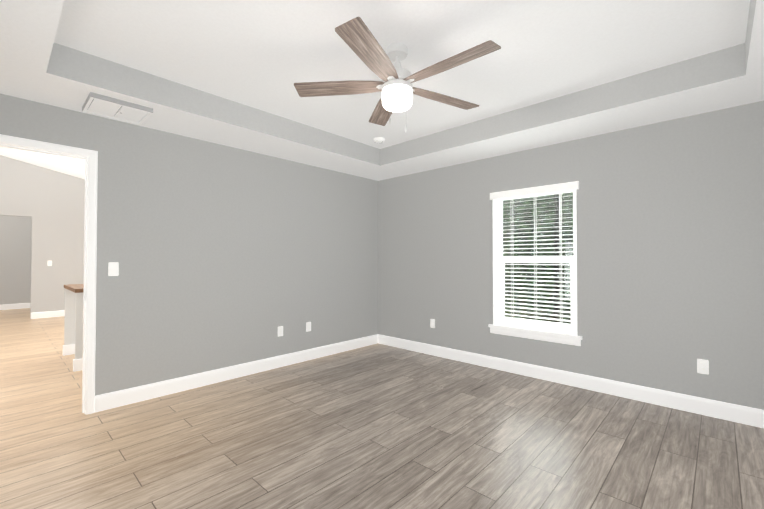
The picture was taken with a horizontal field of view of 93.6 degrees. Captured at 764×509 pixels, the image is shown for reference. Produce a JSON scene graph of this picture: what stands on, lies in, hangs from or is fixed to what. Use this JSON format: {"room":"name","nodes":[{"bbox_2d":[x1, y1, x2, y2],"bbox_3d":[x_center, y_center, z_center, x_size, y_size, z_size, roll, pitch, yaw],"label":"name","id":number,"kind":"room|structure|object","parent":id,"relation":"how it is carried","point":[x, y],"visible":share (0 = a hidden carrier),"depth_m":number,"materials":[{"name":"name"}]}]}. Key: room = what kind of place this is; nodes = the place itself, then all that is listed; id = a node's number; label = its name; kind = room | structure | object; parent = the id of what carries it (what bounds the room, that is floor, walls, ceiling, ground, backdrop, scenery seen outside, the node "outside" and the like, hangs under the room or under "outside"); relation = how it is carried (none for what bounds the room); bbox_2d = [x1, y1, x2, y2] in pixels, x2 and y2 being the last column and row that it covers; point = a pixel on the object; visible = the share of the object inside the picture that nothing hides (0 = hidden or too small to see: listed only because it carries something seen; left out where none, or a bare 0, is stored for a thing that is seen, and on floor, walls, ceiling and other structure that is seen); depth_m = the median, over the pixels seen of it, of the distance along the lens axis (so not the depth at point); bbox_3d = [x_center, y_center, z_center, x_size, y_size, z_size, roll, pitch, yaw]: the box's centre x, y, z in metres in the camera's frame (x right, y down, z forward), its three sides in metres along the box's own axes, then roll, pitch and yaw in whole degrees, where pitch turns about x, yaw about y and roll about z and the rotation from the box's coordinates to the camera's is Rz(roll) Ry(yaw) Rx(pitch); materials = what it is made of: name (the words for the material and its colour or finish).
{"room":"empty bedroom","nodes":[
{"label":"empty bedroom","id":0,"kind":"room"},
{"bbox_2d":[0,215,31,304],"bbox_3d":[-9.623,-0.070,8.894,0.120,2.900,3.200,-1,-1,43],"label":"wall","id":1,"kind":"structure","parent":0,"point":[15,257],"depth_m":9.12,"materials":[{"name":"grey paint"}]},
{"bbox_2d":[0,303,30,309],"bbox_3d":[-9.088,1.320,9.345,0.014,0.133,1.480,-1,-1,43],"label":"baseboard","id":2,"kind":"structure","parent":1,"relation":"attached to","point":[21,305],"depth_m":9.10,"materials":[{"name":"white wood"}]},
{"bbox_2d":[0,155,84,318],"bbox_3d":[-6.809,-0.628,8.319,0.120,4.000,7.240,-1,-1,43],"label":"wall","id":3,"kind":"structure","parent":0,"point":[50,202],"depth_m":7.78,"materials":[{"name":"grey paint"}]},
{"bbox_2d":[31,310,64,318],"bbox_3d":[-5.898,1.318,9.163,0.014,0.133,4.400,-1,-1,43],"label":"baseboard","id":4,"kind":"structure","parent":3,"relation":"attached to","point":[46,314],"depth_m":7.74,"materials":[{"name":"white wood"}]},
{"bbox_2d":[0,147,84,178],"bbox_3d":[-4.312,-1.785,5.992,6.850,1.579,7.240,-1,-1,43],"label":"ceiling","id":5,"kind":"structure","parent":0,"point":[71,166],"depth_m":7.22,"materials":[{"name":"white paint"}]},
{"bbox_2d":[0,94,377,395],"bbox_3d":[-1.301,-0.690,4.179,0.120,4.000,5.740,-1,-1,43],"label":"wall","id":6,"kind":"structure","parent":0,"point":[223,256],"depth_m":3.61,"materials":[{"name":"grey paint"}]},
{"bbox_2d":[0,134,97,414],"bbox_3d":[-2.760,0.214,2.610,0.156,2.147,1.059,-1,-1,43],"label":"door frame","id":7,"kind":"structure","parent":6,"relation":"attached to","point":[92,155],"depth_m":2.92,"materials":[{"name":"white wood"}]},
{"bbox_2d":[108,262,118,275],"bbox_3d":[-2.272,0.124,3.036,0.013,0.115,0.070,-1,-1,43],"label":"light switch","id":8,"kind":"object","parent":6,"relation":"attached to","point":[113,268],"visible":1,"depth_m":3.03,"materials":[{"name":"white plastic"}]},
{"bbox_2d":[95,334,378,412],"bbox_3d":[-1.213,1.244,4.147,0.014,0.133,3.323,-1,-1,43],"label":"baseboard","id":9,"kind":"structure","parent":6,"relation":"attached to","point":[119,398],"depth_m":3.64,"materials":[{"name":"white wood"}]},
{"bbox_2d":[278,326,282,336],"bbox_3d":[-1.185,0.897,4.186,0.008,0.115,0.070,-1,-1,43],"label":"electrical outlet","id":10,"kind":"object","parent":6,"relation":"attached to","point":[280,330],"visible":1,"depth_m":4.18,"materials":[{"name":"white plastic"}]},
{"bbox_2d":[306,322,310,331],"bbox_3d":[-0.915,0.901,4.474,0.008,0.115,0.070,-1,-1,43],"label":"electrical outlet","id":11,"kind":"object","parent":6,"relation":"attached to","point":[308,326],"visible":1,"depth_m":4.47,"materials":[{"name":"white plastic"}]},
{"bbox_2d":[0,0,763,180],"bbox_3d":[0.046,-1.338,2.248,4.620,0.360,4.635,-1,-1,43],"label":"ceiling","id":12,"kind":"structure","parent":0,"point":[229,73],"depth_m":2.51,"materials":[{"name":"paint"}]},
{"bbox_2d":[82,92,152,124],"bbox_3d":[-2.073,-1.132,2.813,0.374,0.036,0.388,-1,-1,43],"label":"ceiling vent","id":13,"kind":"object","parent":12,"relation":"in","point":[107,106],"visible":1,"depth_m":2.77,"materials":[{"name":"white metal"}]},
{"bbox_2d":[374,137,384,142],"bbox_3d":[-0.034,-1.322,4.165,0.128,0.036,0.128,-1,-1,43],"label":"smoke detector","id":14,"kind":"object","parent":12,"relation":"attached to","point":[378,140],"visible":1,"depth_m":4.13,"materials":[{"name":"white plastic"}]},
{"bbox_2d":[294,17,500,132],"bbox_3d":[0.135,-1.072,2.349,1.286,0.590,1.339,-1,-1,43],"label":"ceiling fan","id":15,"kind":"object","parent":12,"relation":"hanging from","point":[396,87],"visible":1,"depth_m":2.29,"materials":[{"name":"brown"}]},
{"bbox_2d":[0,308,763,508],"bbox_3d":[-3.521,1.376,5.203,14.040,0.100,7.240,-1,-1,43],"label":"floor","id":16,"kind":"structure","parent":0,"point":[377,426],"depth_m":2.45,"materials":[{"name":"brown wood"}]},
{"bbox_2d":[62,288,82,371],"bbox_3d":[-3.084,0.885,5.127,1.022,0.880,2.124,-1,-1,43],"label":"kitchen island","id":17,"kind":"object","parent":16,"relation":"on","point":[73,331],"depth_m":4.68,"materials":[{"name":"white wood"}]},
{"bbox_2d":[64,284,83,291],"bbox_3d":[-3.067,0.424,5.141,1.055,0.042,2.150,-1,-1,43],"label":"island countertop","id":18,"kind":"structure","parent":17,"relation":"on","point":[73,287],"depth_m":4.33,"materials":[{"name":"beige stone"}]},
{"bbox_2d":[378,101,763,409],"bbox_3d":[1.632,-0.093,3.920,4.740,2.800,0.150,-1,-1,43],"label":"wall","id":19,"kind":"structure","parent":0,"point":[670,252],"depth_m":3.25,"materials":[{"name":"grey paint"}]},
{"bbox_2d":[430,319,434,327],"bbox_3d":[0.664,0.904,4.706,0.070,0.115,0.008,-1,-1,43],"label":"electrical outlet","id":20,"kind":"object","parent":19,"relation":"attached to","point":[432,323],"visible":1,"depth_m":4.70,"materials":[{"name":"white plastic"}]},
{"bbox_2d":[488,181,581,345],"bbox_3d":[1.643,0.094,3.885,0.970,1.620,0.182,-1,-1,43],"label":"window","id":21,"kind":"structure","parent":19,"relation":"in","point":[556,332],"depth_m":3.87,"materials":[{"name":"white wood"}]},
{"bbox_2d":[379,334,763,427],"bbox_3d":[1.576,1.239,3.841,4.500,0.133,0.014,-1,-1,43],"label":"baseboard","id":22,"kind":"structure","parent":19,"relation":"attached to","point":[750,416],"depth_m":3.37,"materials":[{"name":"white wood"}]},
{"bbox_2d":[697,359,708,374],"bbox_3d":[2.592,0.906,2.897,0.070,0.115,0.008,-1,-1,43],"label":"electrical outlet","id":23,"kind":"object","parent":19,"relation":"attached to","point":[702,366],"visible":1,"depth_m":2.90,"materials":[{"name":"white plastic"}]},
{"label":"outside","id":24,"kind":"structure","parent":0,"visible":0},
{"bbox_2d":[503,192,573,323],"bbox_3d":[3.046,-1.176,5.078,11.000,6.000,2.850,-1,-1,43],"label":"window blinds","id":25,"kind":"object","parent":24,"point":[533,211],"depth_m":6.90,"materials":[{"name":"white plastic"}]}
]}

